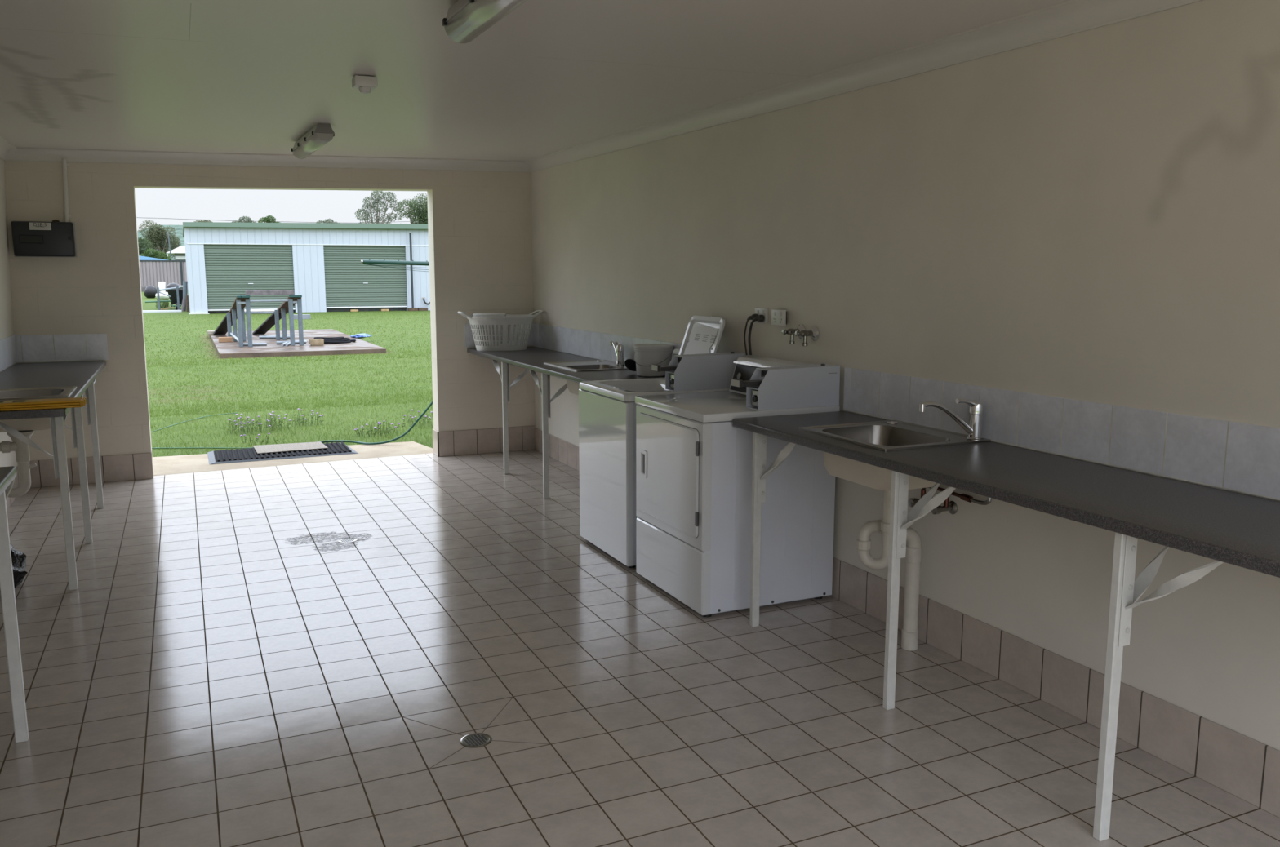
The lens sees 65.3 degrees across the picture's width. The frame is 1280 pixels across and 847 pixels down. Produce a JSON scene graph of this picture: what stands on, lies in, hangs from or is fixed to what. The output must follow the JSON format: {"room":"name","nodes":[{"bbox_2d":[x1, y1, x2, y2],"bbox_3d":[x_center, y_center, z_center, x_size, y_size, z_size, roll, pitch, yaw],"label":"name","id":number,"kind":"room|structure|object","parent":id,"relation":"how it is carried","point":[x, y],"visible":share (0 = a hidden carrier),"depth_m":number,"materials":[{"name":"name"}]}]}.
{"room":"laundry room","nodes":[
{"label":"laundry room","id":0,"kind":"room"},
{"bbox_2d":[0,158,17,467],"bbox_3d":[-2.652,-0.168,2.985,0.282,2.700,9.230,-4,9,-24],"label":"wall","id":1,"kind":"structure","parent":0,"point":[6,460],"depth_m":6.75,"materials":[{"name":"beige paint"}]},
{"bbox_2d":[0,334,16,372],"bbox_3d":[-3.801,-0.329,5.732,0.015,0.198,2.891,-4,9,-24],"label":"trim","id":2,"kind":"structure","parent":1,"relation":"attached to","point":[7,345],"depth_m":6.71,"materials":[{"name":"grey tile"}]},
{"bbox_2d":[0,136,16,160],"bbox_3d":[-2.492,-1.215,2.901,0.090,0.156,8.846,-4,9,-24],"label":"trim","id":3,"kind":"structure","parent":1,"relation":"attached to","point":[5,146],"depth_m":6.65,"materials":[{"name":"white paint"}]},
{"bbox_2d":[6,466,19,511],"bbox_3d":[-2.596,0.970,3.180,0.016,0.190,8.828,-4,9,-24],"label":"baseboard","id":4,"kind":"structure","parent":1,"relation":"attached to","point":[10,500],"depth_m":6.80,"materials":[{"name":"beige tile"}]},
{"bbox_2d":[4,160,535,461],"bbox_3d":[-2.719,-0.902,7.867,3.880,2.700,0.190,-4,9,-24],"label":"wall","id":5,"kind":"structure","parent":0,"point":[480,223],"depth_m":7.43,"materials":[{"name":"beige paint"}]},
{"bbox_2d":[11,221,77,257],"bbox_3d":[-4.166,-1.289,6.984,0.386,0.248,0.092,-4,9,-24],"label":"switchboard","id":6,"kind":"object","parent":5,"relation":"attached to","point":[30,238],"visible":1,"depth_m":6.95,"materials":[{"name":"grey"}]},
{"bbox_2d":[14,333,108,363],"bbox_3d":[-4.142,-0.541,7.155,0.582,0.194,0.008,-4,9,-24],"label":"trim","id":7,"kind":"structure","parent":5,"relation":"attached to","point":[75,347],"depth_m":7.15,"materials":[{"name":"grey tile"}]},
{"bbox_2d":[62,159,71,222],"bbox_3d":[-4.034,-1.637,7.025,0.060,0.436,0.035,-4,9,-24],"label":"cable conduit","id":8,"kind":"object","parent":5,"relation":"attached to","point":[64,164],"visible":1,"depth_m":7.01,"materials":[{"name":"white paint"}]},
{"bbox_2d":[29,453,152,488],"bbox_3d":[-4.049,0.343,7.329,0.844,0.196,0.010,-4,9,-24],"label":"baseboard","id":9,"kind":"structure","parent":5,"relation":"attached to","point":[119,468],"depth_m":7.37,"materials":[{"name":"beige tile"}]},
{"bbox_2d":[153,462,323,475],"bbox_3d":[-2.740,0.390,8.108,2.177,0.112,0.094,-4,9,-24],"label":"sill","id":10,"kind":"structure","parent":5,"relation":"attached to","point":[322,462],"depth_m":7.84,"materials":[{"name":"concrete"}]},
{"bbox_2d":[5,147,530,172],"bbox_3d":[-2.624,-1.996,7.590,3.795,0.156,0.088,-4,9,-24],"label":"trim","id":11,"kind":"structure","parent":5,"relation":"attached to","point":[35,154],"depth_m":7.49,"materials":[{"name":"white paint"}]},
{"bbox_2d":[432,429,439,456],"bbox_3d":[-1.732,0.163,8.474,0.010,0.212,0.195,-4,9,-24],"label":"baseboard","id":12,"kind":"structure","parent":5,"relation":"attached to","point":[435,439],"depth_m":8.47,"materials":[{"name":"beige tile"}]},
{"bbox_2d":[437,426,534,457],"bbox_3d":[-1.310,0.150,8.563,0.852,0.212,0.010,-4,9,-24],"label":"baseboard","id":13,"kind":"structure","parent":5,"relation":"attached to","point":[462,442],"depth_m":8.54,"materials":[{"name":"beige tile"}]},
{"bbox_2d":[464,322,533,347],"bbox_3d":[-1.190,-0.757,8.484,0.607,0.199,0.008,-4,9,-24],"label":"trim","id":14,"kind":"structure","parent":5,"relation":"attached to","point":[468,338],"depth_m":8.41,"materials":[{"name":"white plastic"}]},
{"bbox_2d":[0,0,1069,160],"bbox_3d":[-0.844,-1.544,3.612,4.300,0.466,9.230,-4,9,-24],"label":"ceiling","id":15,"kind":"structure","parent":0,"point":[548,77],"depth_m":4.11,"materials":[{"name":"white paint"}]},
{"bbox_2d":[291,123,334,159],"bbox_3d":[-2.067,-1.770,6.292,0.128,0.105,0.994,-4,10,-26],"label":"fluorescent light","id":16,"kind":"object","parent":15,"relation":"attached to","point":[321,134],"visible":1,"depth_m":6.03,"materials":[{"name":"grey plastic"}]},
{"bbox_2d":[351,75,377,93],"bbox_3d":[-1.204,-1.479,4.372,0.098,0.071,0.090,-4,9,-24],"label":"sensor","id":17,"kind":"object","parent":15,"relation":"attached to","point":[365,84],"visible":1,"depth_m":4.34,"materials":[{"name":"white plastic"}]},
{"bbox_2d":[441,0,526,43],"bbox_3d":[-0.359,-1.200,2.748,0.128,0.105,1.003,-4,9,-25],"label":"fluorescent light","id":18,"kind":"object","parent":15,"relation":"attached to","point":[465,20],"visible":1,"depth_m":2.96,"materials":[{"name":"grey plastic"}]},
{"bbox_2d":[0,449,1279,846],"bbox_3d":[-0.886,0.982,4.073,3.890,0.101,9.032,-4,9,-24],"label":"floor","id":19,"kind":"structure","parent":0,"point":[220,669],"depth_m":3.58,"materials":[{"name":"beige tile"}]},
{"bbox_2d":[0,543,27,592],"bbox_3d":[-3.169,0.675,4.888,0.298,0.262,0.298,-4,9,-24],"label":"bag","id":20,"kind":"object","parent":19,"relation":"on","point":[18,558],"visible":0.55,"depth_m":4.90,"materials":[{"name":"black plastic"}]},
{"bbox_2d":[0,466,28,743],"bbox_3d":[-1.643,0.819,1.803,0.557,0.900,3.520,-4,9,-24],"label":"bench","id":21,"kind":"object","parent":19,"relation":"on","point":[7,474],"visible":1,"depth_m":3.23,"materials":[{"name":"white metal"}]},
{"bbox_2d":[0,360,106,590],"bbox_3d":[-3.545,0.199,5.929,0.559,0.900,2.890,-4,9,-24],"label":"bench","id":22,"kind":"object","parent":19,"relation":"on","point":[82,375],"visible":0.81,"depth_m":5.65,"materials":[{"name":"grey laminate"}]},
{"bbox_2d":[0,386,76,432],"bbox_3d":[-3.247,-0.070,5.239,0.490,0.187,0.475,-4,9,-24],"label":"sink","id":23,"kind":"object","parent":22,"relation":"in","point":[34,424],"visible":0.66,"depth_m":5.17,"materials":[{"name":"silver metal"}]},
{"bbox_2d":[0,430,36,497],"bbox_3d":[-3.303,0.218,5.126,0.359,0.346,0.118,-4,9,-24],"label":"pipe","id":24,"kind":"object","parent":23,"relation":"attached to","point":[21,449],"visible":0.8,"depth_m":5.15,"materials":[{"name":"white plastic"}]},
{"bbox_2d":[0,397,86,411],"bbox_3d":[-2.948,-0.084,4.653,0.644,0.034,0.135,-4,9,-24],"label":"board","id":25,"kind":"object","parent":22,"relation":"on","point":[72,402],"visible":1,"depth_m":4.67,"materials":[{"name":"yellow wood"}]},
{"bbox_2d":[0,400,25,403],"bbox_3d":[-2.984,-0.099,4.640,0.218,0.001,0.060,-4,9,-24],"label":"print","id":26,"kind":"object","parent":25,"relation":"on","point":[19,401],"depth_m":4.65,"materials":[{"name":"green paper"}]},
{"bbox_2d":[337,537,357,542],"bbox_3d":[-1.689,0.675,5.772,0.110,0.003,0.110,-4,9,-24],"label":"floor drain","id":27,"kind":"object","parent":19,"relation":"on","point":[346,540],"visible":1,"depth_m":5.76,"materials":[{"name":"silver metal"}]},
{"bbox_2d":[459,733,492,748],"bbox_3d":[-0.542,1.046,3.301,0.106,0.003,0.106,-4,9,-24],"label":"floor drain","id":28,"kind":"object","parent":19,"relation":"on","point":[473,740],"visible":1,"depth_m":3.30,"materials":[{"name":"silver metal"}]},
{"bbox_2d":[466,346,665,498],"bbox_3d":[-0.580,-0.004,7.252,0.586,0.905,2.915,-4,9,-24],"label":"bench","id":29,"kind":"object","parent":19,"relation":"on","point":[532,358],"visible":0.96,"depth_m":7.00,"materials":[{"name":"grey laminate"}]},
{"bbox_2d":[457,310,542,351],"bbox_3d":[-1.139,-0.766,8.199,0.701,0.319,0.384,-4,9,-24],"label":"laundry basket","id":30,"kind":"object","parent":29,"relation":"on","point":[511,320],"visible":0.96,"depth_m":8.08,"materials":[{"name":"white plastic"}]},
{"bbox_2d":[472,312,506,316],"bbox_3d":[-1.222,-0.872,8.123,0.268,0.048,0.268,-4,9,-24],"label":"plastic tub","id":31,"kind":"object","parent":30,"relation":"in","point":[480,314],"visible":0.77,"depth_m":8.04,"materials":[{"name":"white plastic"}]},
{"bbox_2d":[543,360,628,395],"bbox_3d":[-0.327,-0.307,6.784,0.466,0.187,0.645,-4,9,-24],"label":"sink","id":32,"kind":"object","parent":29,"relation":"in","point":[597,365],"visible":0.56,"depth_m":6.80,"materials":[{"name":"silver metal"}]},
{"bbox_2d":[565,364,622,395],"bbox_3d":[-0.308,-0.287,6.676,0.329,0.179,0.324,-4,9,-24],"label":"basin","id":33,"kind":"object","parent":32,"relation":"in","point":[573,387],"depth_m":6.77,"materials":[{"name":"silver metal"}]},
{"bbox_2d":[609,340,624,365],"bbox_3d":[-0.165,-0.489,6.868,0.060,0.157,0.272,-3,9,-17],"label":"mixer tap","id":34,"kind":"object","parent":32,"relation":"attached to","point":[619,348],"visible":0.99,"depth_m":6.75,"materials":[{"name":"silver metal"}]},
{"bbox_2d":[624,359,636,371],"bbox_3d":[-0.050,-0.365,6.233,0.099,0.082,0.069,5,10,30],"label":"plug","id":35,"kind":"object","parent":29,"relation":"on","point":[630,364],"visible":0.7,"depth_m":6.23,"materials":[{"name":"black plastic"}]},
{"bbox_2d":[633,343,673,377],"bbox_3d":[0.082,-0.388,6.127,0.249,0.187,0.248,-4,9,-24],"label":"bucket","id":36,"kind":"object","parent":29,"relation":"on","point":[646,355],"visible":0.94,"depth_m":6.04,"materials":[{"name":"white plastic"}]},
{"bbox_2d":[578,315,746,568],"bbox_3d":[0.112,0.059,5.543,0.710,1.290,0.688,-4,9,-24],"label":"washing machine","id":37,"kind":"object","parent":19,"relation":"on","point":[606,408],"visible":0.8,"depth_m":5.31,"materials":[{"name":"white metal"}]},
{"bbox_2d":[635,355,839,617],"bbox_3d":[0.441,0.255,4.825,0.724,1.116,0.723,-4,9,-24],"label":"dryer","id":38,"kind":"object","parent":19,"relation":"on","point":[694,468],"visible":0.98,"depth_m":4.54,"materials":[{"name":"white metal"}]},
{"bbox_2d":[732,411,1279,841],"bbox_3d":[1.357,0.630,3.050,0.586,0.900,3.325,-4,9,-24],"label":"bench","id":39,"kind":"object","parent":19,"relation":"on","point":[1242,531],"visible":0.98,"depth_m":2.90,"materials":[{"name":"grey laminate"}]},
{"bbox_2d":[798,420,991,490],"bbox_3d":[0.981,0.129,3.917,0.492,0.187,0.557,-4,9,-24],"label":"sink","id":40,"kind":"object","parent":39,"relation":"in","point":[889,435],"visible":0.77,"depth_m":3.92,"materials":[{"name":"silver metal"}]},
{"bbox_2d":[822,425,950,490],"bbox_3d":[0.953,0.134,3.909,0.339,0.179,0.454,-4,9,-24],"label":"basin","id":41,"kind":"object","parent":40,"relation":"in","point":[873,477],"depth_m":3.92,"materials":[{"name":"silver metal"}]},
{"bbox_2d":[855,490,921,651],"bbox_3d":[1.013,0.576,4.013,0.282,0.722,0.146,-4,9,-24],"label":"pipe","id":42,"kind":"object","parent":40,"relation":"attached to","point":[909,633],"visible":0.74,"depth_m":4.02,"materials":[{"name":"white plastic"}]},
{"bbox_2d":[919,398,984,439],"bbox_3d":[1.161,-0.014,3.725,0.299,0.157,0.060,-4,9,-24],"label":"mixer tap","id":43,"kind":"object","parent":40,"relation":"attached to","point":[976,409],"visible":1,"depth_m":3.75,"materials":[{"name":"silver metal"}]},
{"bbox_2d":[531,0,1279,751],"bbox_3d":[1.008,-0.417,4.635,0.190,2.700,9.230,-4,9,-24],"label":"wall","id":44,"kind":"structure","parent":0,"point":[1093,215],"depth_m":3.59,"materials":[{"name":"beige paint"}]},
{"bbox_2d":[533,323,681,364],"bbox_3d":[-0.315,-0.571,7.303,0.008,0.199,2.891,-4,9,-24],"label":"trim","id":45,"kind":"structure","parent":44,"relation":"attached to","point":[588,344],"depth_m":7.49,"materials":[{"name":"grey tile"}]},
{"bbox_2d":[743,313,758,355],"bbox_3d":[0.580,-0.320,5.277,0.041,0.519,0.100,-4,9,-24],"label":"lead","id":46,"kind":"object","parent":44,"relation":"attached to","point":[750,317],"visible":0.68,"depth_m":5.26,"materials":[{"name":"grey"}]},
{"bbox_2d":[747,315,764,355],"bbox_3d":[0.601,-0.312,5.231,0.041,0.516,0.110,-4,9,-24],"label":"lead","id":47,"kind":"object","parent":44,"relation":"attached to","point":[760,318],"visible":0.66,"depth_m":5.21,"materials":[{"name":"grey"}]},
{"bbox_2d":[755,307,768,323],"bbox_3d":[0.631,-0.563,5.198,0.014,0.078,0.124,-4,9,-24],"label":"power outlet","id":48,"kind":"object","parent":44,"relation":"attached to","point":[760,311],"visible":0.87,"depth_m":5.17,"materials":[{"name":"white plastic"}]},
{"bbox_2d":[771,309,786,325],"bbox_3d":[0.704,-0.532,5.014,0.036,0.078,0.124,-4,9,-24],"label":"power outlet","id":49,"kind":"object","parent":44,"relation":"attached to","point":[779,317],"visible":1,"depth_m":5.00,"materials":[{"name":"white plastic"}]},
{"bbox_2d":[781,324,805,344],"bbox_3d":[0.742,-0.435,4.862,0.106,0.097,0.074,-4,9,-24],"label":"tap","id":50,"kind":"object","parent":44,"relation":"attached to","point":[790,332],"visible":0.8,"depth_m":4.85,"materials":[{"name":"silver metal"}]},
{"bbox_2d":[786,328,799,335],"bbox_3d":[0.738,-0.446,4.858,0.078,0.031,0.031,-4,9,-24],"label":"tap","id":51,"kind":"object","parent":50,"relation":"on","point":[789,331],"depth_m":4.84,"materials":[{"name":"silver metal"}]},
{"bbox_2d":[794,325,819,346],"bbox_3d":[0.788,-0.418,4.760,0.106,0.097,0.074,-4,9,-24],"label":"tap","id":52,"kind":"object","parent":44,"relation":"attached to","point":[813,333],"visible":1,"depth_m":4.75,"materials":[{"name":"silver metal"}]},
{"bbox_2d":[799,330,813,337],"bbox_3d":[0.785,-0.429,4.757,0.078,0.031,0.031,-4,9,-24],"label":"tap","id":53,"kind":"object","parent":52,"relation":"on","point":[802,333],"depth_m":4.75,"materials":[{"name":"silver metal"}]},
{"bbox_2d":[524,0,1203,172],"bbox_3d":[0.882,-1.516,4.412,0.083,0.161,8.846,-4,9,-24],"label":"trim","id":54,"kind":"structure","parent":44,"relation":"attached to","point":[1069,17],"depth_m":4.06,"materials":[{"name":"white paint"}]},
{"bbox_2d":[534,427,1279,817],"bbox_3d":[0.915,0.730,4.770,0.010,0.192,8.840,-4,9,-24],"label":"baseboard","id":55,"kind":"structure","parent":44,"relation":"attached to","point":[1242,766],"depth_m":3.45,"materials":[{"name":"beige tile"}]},
{"bbox_2d":[908,488,933,507],"bbox_3d":[1.146,0.308,4.085,0.100,0.077,0.053,-4,9,-24],"label":"valve","id":56,"kind":"object","parent":44,"relation":"attached to","point":[913,501],"visible":0.4,"depth_m":4.07,"materials":[{"name":"silver metal"}]},
{"bbox_2d":[931,496,957,515],"bbox_3d":[1.202,0.327,3.962,0.100,0.077,0.053,-4,9,-24],"label":"valve","id":57,"kind":"object","parent":44,"relation":"attached to","point":[950,506],"visible":0.91,"depth_m":3.96,"materials":[{"name":"silver metal"}]},
{"bbox_2d":[922,487,991,505],"bbox_3d":[1.236,0.192,3.907,0.027,0.211,0.374,-4,9,-24],"label":"copper pipe","id":58,"kind":"object","parent":44,"relation":"attached to","point":[964,497],"visible":0.59,"depth_m":3.84,"materials":[{"name":"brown metal"}]},
{"bbox_2d":[843,367,1279,501],"bbox_3d":[1.628,0.066,3.090,0.008,0.200,3.325,-4,9,-24],"label":"backsplash","id":59,"kind":"structure","parent":44,"relation":"attached to","point":[1233,456],"depth_m":3.32,"materials":[{"name":"grey tile"}]},
{"label":"outside","id":60,"kind":"structure","parent":0,"visible":0},
{"bbox_2d":[141,292,433,457],"bbox_3d":[-56.843,-18.265,124.788,320.000,2.288,390.000,-4,9,-24],"label":"ground","id":61,"kind":"structure","parent":60,"point":[146,306],"depth_m":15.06,"materials":[{"name":"green plant"}]},
{"bbox_2d":[137,236,152,255],"bbox_3d":[-36.442,-11.670,71.901,2.058,3.735,2.475,8,12,44],"label":"tree","id":62,"kind":"object","parent":61,"relation":"on","point":[141,242],"visible":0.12,"depth_m":71.75,"materials":[{"name":"green plant"}]},
{"bbox_2d":[143,285,156,297],"bbox_3d":[-25.927,-6.954,52.945,0.657,0.720,0.497,-4,9,-24],"label":"bag","id":63,"kind":"object","parent":61,"relation":"on","point":[150,291],"visible":0.79,"depth_m":52.77,"materials":[{"name":"black plastic"}]},
{"bbox_2d":[138,255,167,260],"bbox_3d":[-33.370,-9.678,63.549,6.400,2.252,4.000,-4,9,-24],"label":"shed","id":64,"kind":"object","parent":61,"relation":"on","point":[141,258],"visible":0.14,"depth_m":62.93,"materials":[{"name":"blue metal"}]},
{"bbox_2d":[139,248,171,260],"bbox_3d":[-33.847,-10.852,69.812,2.109,2.799,1.067,-4,9,-24],"label":"tree","id":65,"kind":"object","parent":61,"relation":"on","point":[154,254],"visible":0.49,"depth_m":69.51,"materials":[{"name":"green plant"}]},
{"bbox_2d":[137,219,181,258],"bbox_3d":[-46.168,-16.772,96.626,4.062,5.826,2.438,-4,9,-24],"label":"tree","id":66,"kind":"object","parent":61,"relation":"on","point":[157,235],"visible":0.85,"depth_m":96.03,"materials":[{"name":"green plant"}]},
{"bbox_2d":[142,310,182,312],"bbox_3d":[-20.841,-4.713,42.094,2.780,0.105,0.250,-4,9,-24],"label":"edging","id":67,"kind":"object","parent":61,"relation":"on","point":[144,311],"visible":0.54,"depth_m":42.23,"materials":[{"name":"grey concrete"}]},
{"bbox_2d":[155,297,169,308],"bbox_3d":[-21.539,-5.411,45.073,0.618,0.480,0.705,-4,9,-24],"label":"weeds","id":68,"kind":"object","parent":61,"relation":"on","point":[162,304],"visible":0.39,"depth_m":44.90,"materials":[{"name":"green plant"}]},
{"bbox_2d":[139,260,186,289],"bbox_3d":[-29.391,-9.034,61.036,14.500,1.880,0.160,-4,9,-24],"label":"fence","id":69,"kind":"object","parent":61,"relation":"on","point":[152,272],"visible":0.15,"depth_m":61.05,"materials":[{"name":"grey metal"}]},
{"bbox_2d":[145,285,182,310],"bbox_3d":[-20.710,-5.488,43.656,1.705,1.066,0.366,-2,9,-15],"label":"trestle","id":70,"kind":"object","parent":61,"relation":"on","point":[177,287],"visible":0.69,"depth_m":43.58,"materials":[{"name":"metal"}]},
{"bbox_2d":[167,289,182,310],"bbox_3d":[-20.595,-5.488,44.440,0.750,0.899,1.338,-4,9,-24],"label":"wheelbarrow","id":71,"kind":"object","parent":61,"relation":"on","point":[172,293],"visible":0.77,"depth_m":44.09,"materials":[{"name":"black plastic"}]},
{"bbox_2d":[166,245,186,260],"bbox_3d":[-39.052,-14.557,91.316,7.550,3.198,8.000,-4,9,-24],"label":"house","id":72,"kind":"structure","parent":61,"relation":"on","point":[179,252],"depth_m":87.05,"materials":[{"name":"grey"}]},
{"bbox_2d":[181,280,187,311],"bbox_3d":[-19.687,-5.486,43.149,0.336,1.333,0.178,-4,9,-24],"label":"timber post","id":73,"kind":"object","parent":61,"relation":"on","point":[184,283],"visible":0.81,"depth_m":43.09,"materials":[{"name":"wood"}]},
{"bbox_2d":[231,215,256,222],"bbox_3d":[-29.662,-12.874,74.744,2.041,5.258,1.686,1,9,9],"label":"tree","id":74,"kind":"object","parent":61,"relation":"on","point":[240,220],"visible":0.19,"depth_m":74.35,"materials":[{"name":"green plant"}]},
{"bbox_2d":[240,433,284,445],"bbox_3d":[-3.579,0.134,9.465,0.342,0.097,0.316,8,11,41],"label":"clump","id":75,"kind":"object","parent":61,"relation":"on","point":[244,435],"visible":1,"depth_m":9.45,"materials":[{"name":"green plant"}]},
{"bbox_2d":[227,411,297,435],"bbox_3d":[-3.842,-0.014,10.176,0.679,0.177,0.492,-4,9,-24],"label":"clump","id":76,"kind":"object","parent":61,"relation":"on","point":[270,420],"visible":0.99,"depth_m":10.16,"materials":[{"name":"green plant"}]},
{"bbox_2d":[257,215,280,222],"bbox_3d":[-29.029,-13.649,78.836,1.932,5.488,1.455,-4,9,-24],"label":"tree","id":77,"kind":"object","parent":61,"relation":"on","point":[265,219],"visible":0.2,"depth_m":78.30,"materials":[{"name":"green plant"}]},
{"bbox_2d":[151,400,432,448],"bbox_3d":[-3.260,-0.188,9.021,3.581,0.871,0.317,1,9,5],"label":"garden hose","id":78,"kind":"object","parent":61,"relation":"on","point":[431,403],"visible":0.52,"depth_m":9.12,"materials":[{"name":"teal rubber"}]},
{"bbox_2d":[208,328,386,358],"bbox_3d":[-8.308,-1.901,23.461,3.150,0.160,8.040,-4,9,-24],"label":"slab","id":79,"kind":"object","parent":61,"relation":"on","point":[224,349],"visible":0.57,"depth_m":20.90,"materials":[{"name":"concrete"}]},
{"bbox_2d":[217,337,233,342],"bbox_3d":[-9.329,-1.893,22.497,0.300,0.109,0.170,-4,9,-24],"label":"brick","id":80,"kind":"object","parent":79,"relation":"on","point":[220,339],"visible":1,"depth_m":22.42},
{"bbox_2d":[213,295,252,346],"bbox_3d":[-9.289,-2.438,22.879,0.459,1.074,4.692,-5,10,-29],"label":"ramp","id":81,"kind":"object","parent":79,"relation":"on","point":[237,311],"visible":0.92,"depth_m":22.10,"materials":[{"name":"metal"}]},
{"bbox_2d":[249,299,288,302],"bbox_3d":[-7.826,-2.587,21.080,0.758,0.044,0.039,-4,9,-24],"label":"pipe","id":82,"kind":"object","parent":81,"relation":"attached to","point":[278,300],"visible":1,"depth_m":21.08,"materials":[{"name":"grey metal"}]},
{"bbox_2d":[258,335,289,338],"bbox_3d":[-8.593,-2.040,23.609,0.789,0.068,0.068,0,9,-2],"label":"pipe","id":83,"kind":"object","parent":79,"relation":"on","point":[268,336],"visible":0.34,"depth_m":23.58,"materials":[{"name":"grey metal"}]},
{"bbox_2d":[252,294,311,346],"bbox_3d":[-8.100,-2.505,23.321,1.064,1.074,4.465,-5,10,-31],"label":"ramp","id":84,"kind":"object","parent":79,"relation":"on","point":[273,319],"visible":0.99,"depth_m":22.99,"materials":[{"name":"metal"}]},
{"bbox_2d":[244,289,294,295],"bbox_3d":[-7.784,-2.755,21.018,0.965,0.102,0.120,-4,9,-24],"label":"timber beam","id":85,"kind":"structure","parent":84,"relation":"on","point":[284,292],"depth_m":20.97,"materials":[{"name":"grey wood"}]},
{"bbox_2d":[308,338,324,346],"bbox_3d":[-6.944,-1.746,21.435,0.290,0.134,0.180,-4,9,-24],"label":"sandstone block","id":86,"kind":"object","parent":79,"relation":"on","point":[313,342],"visible":1,"depth_m":21.36,"materials":[{"name":"beige stone"}]},
{"bbox_2d":[314,336,355,343],"bbox_3d":[-6.840,-1.863,22.271,1.012,0.138,0.742,-4,9,-24],"label":"coil","id":87,"kind":"object","parent":79,"relation":"on","point":[342,340],"visible":0.7,"depth_m":22.11,"materials":[{"name":"black rubber"}]},
{"bbox_2d":[350,333,371,338],"bbox_3d":[-6.704,-2.100,23.983,0.481,0.126,0.284,-4,9,-24],"label":"tarp","id":88,"kind":"object","parent":79,"relation":"on","point":[357,335],"visible":1,"depth_m":23.92,"materials":[{"name":"blue plastic"}]},
{"bbox_2d":[182,222,430,314],"bbox_3d":[-14.057,-7.130,45.770,12.360,3.870,7.310,-4,9,-24],"label":"shed","id":89,"kind":"object","parent":61,"relation":"on","point":[321,262],"visible":0.88,"depth_m":42.05,"materials":[{"name":"grey metal"}]},
{"bbox_2d":[292,408,324,426],"bbox_3d":[-3.514,-0.070,10.545,0.334,0.178,0.196,-1,9,-9],"label":"clump","id":90,"kind":"object","parent":61,"relation":"on","point":[299,419],"visible":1,"depth_m":10.53,"materials":[{"name":"green plant"}]},
{"bbox_2d":[354,191,403,223],"bbox_3d":[-18.496,-13.090,71.040,3.404,6.972,1.231,-4,9,-24],"label":"tree","id":91,"kind":"object","parent":61,"relation":"on","point":[389,198],"visible":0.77,"depth_m":70.57,"materials":[{"name":"green plant"}]},
{"bbox_2d":[354,420,404,437],"bbox_3d":[-2.567,0.051,9.871,0.487,0.140,0.324,-4,9,-24],"label":"clump","id":92,"kind":"object","parent":61,"relation":"on","point":[388,429],"visible":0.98,"depth_m":9.86,"materials":[{"name":"green plant"}]},
{"bbox_2d":[360,258,429,271],"bbox_3d":[-2.368,-1.079,11.434,1.589,1.911,0.100,-5,10,-31],"label":"clothesline","id":93,"kind":"object","parent":61,"relation":"on","point":[371,262],"visible":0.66,"depth_m":11.09,"materials":[{"name":"teal metal"}]},
{"bbox_2d":[396,192,427,223],"bbox_3d":[-16.393,-13.577,74.180,4.103,6.957,3.354,-3,9,-19],"label":"tree","id":94,"kind":"object","parent":61,"relation":"on","point":[421,215],"visible":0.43,"depth_m":73.04,"materials":[{"name":"green plant"}]},
{"bbox_2d":[407,307,417,311],"bbox_3d":[-9.968,-5.011,43.845,0.400,0.130,0.300,-4,9,-24],"label":"concrete block","id":95,"kind":"object","parent":61,"relation":"on","point":[408,308],"visible":0.98,"depth_m":43.72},
{"bbox_2d":[408,233,413,307],"bbox_3d":[-9.968,-6.673,43.595,0.100,3.229,0.100,-4,9,-24],"label":"steel post","id":96,"kind":"object","parent":95,"relation":"on","point":[410,234],"visible":1,"depth_m":43.58,"materials":[{"name":"grey"}]},
{"bbox_2d":[402,409,433,428],"bbox_3d":[-2.276,-0.060,10.478,0.464,0.178,0.327,-4,9,-24],"label":"clump","id":97,"kind":"object","parent":61,"relation":"on","point":[424,420],"visible":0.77,"depth_m":10.48,"materials":[{"name":"green plant"}]},
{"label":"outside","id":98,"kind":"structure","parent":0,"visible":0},
{"bbox_2d":[137,224,184,260],"bbox_3d":[-136.924,-51.799,297.322,220.000,15.110,176.000,-4,9,-24],"label":"hills","id":99,"kind":"structure","parent":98,"point":[179,228],"depth_m":254.46,"materials":[{"name":"green plant"}]},
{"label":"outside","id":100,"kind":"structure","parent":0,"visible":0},
{"bbox_2d":[152,441,433,475],"bbox_3d":[-3.987,0.387,8.144,4.560,0.108,1.008,-4,9,-24],"label":"threshold","id":101,"kind":"object","parent":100,"point":[191,463],"visible":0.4,"depth_m":8.34,"materials":[{"name":"concrete"}]},
{"bbox_2d":[207,441,358,464],"bbox_3d":[-3.090,0.244,8.643,1.190,0.024,0.615,-4,9,-24],"label":"door mat","id":102,"kind":"object","parent":101,"relation":"on","point":[237,455],"visible":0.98,"depth_m":8.51,"materials":[{"name":"grey rubber"}]},
{"bbox_2d":[253,441,328,453],"bbox_3d":[-3.071,0.209,8.777,0.590,0.006,0.420,-4,9,-24],"label":"carpet piece","id":103,"kind":"object","parent":102,"relation":"on","point":[262,449],"visible":1,"depth_m":8.74,"materials":[{"name":"beige carpet"}]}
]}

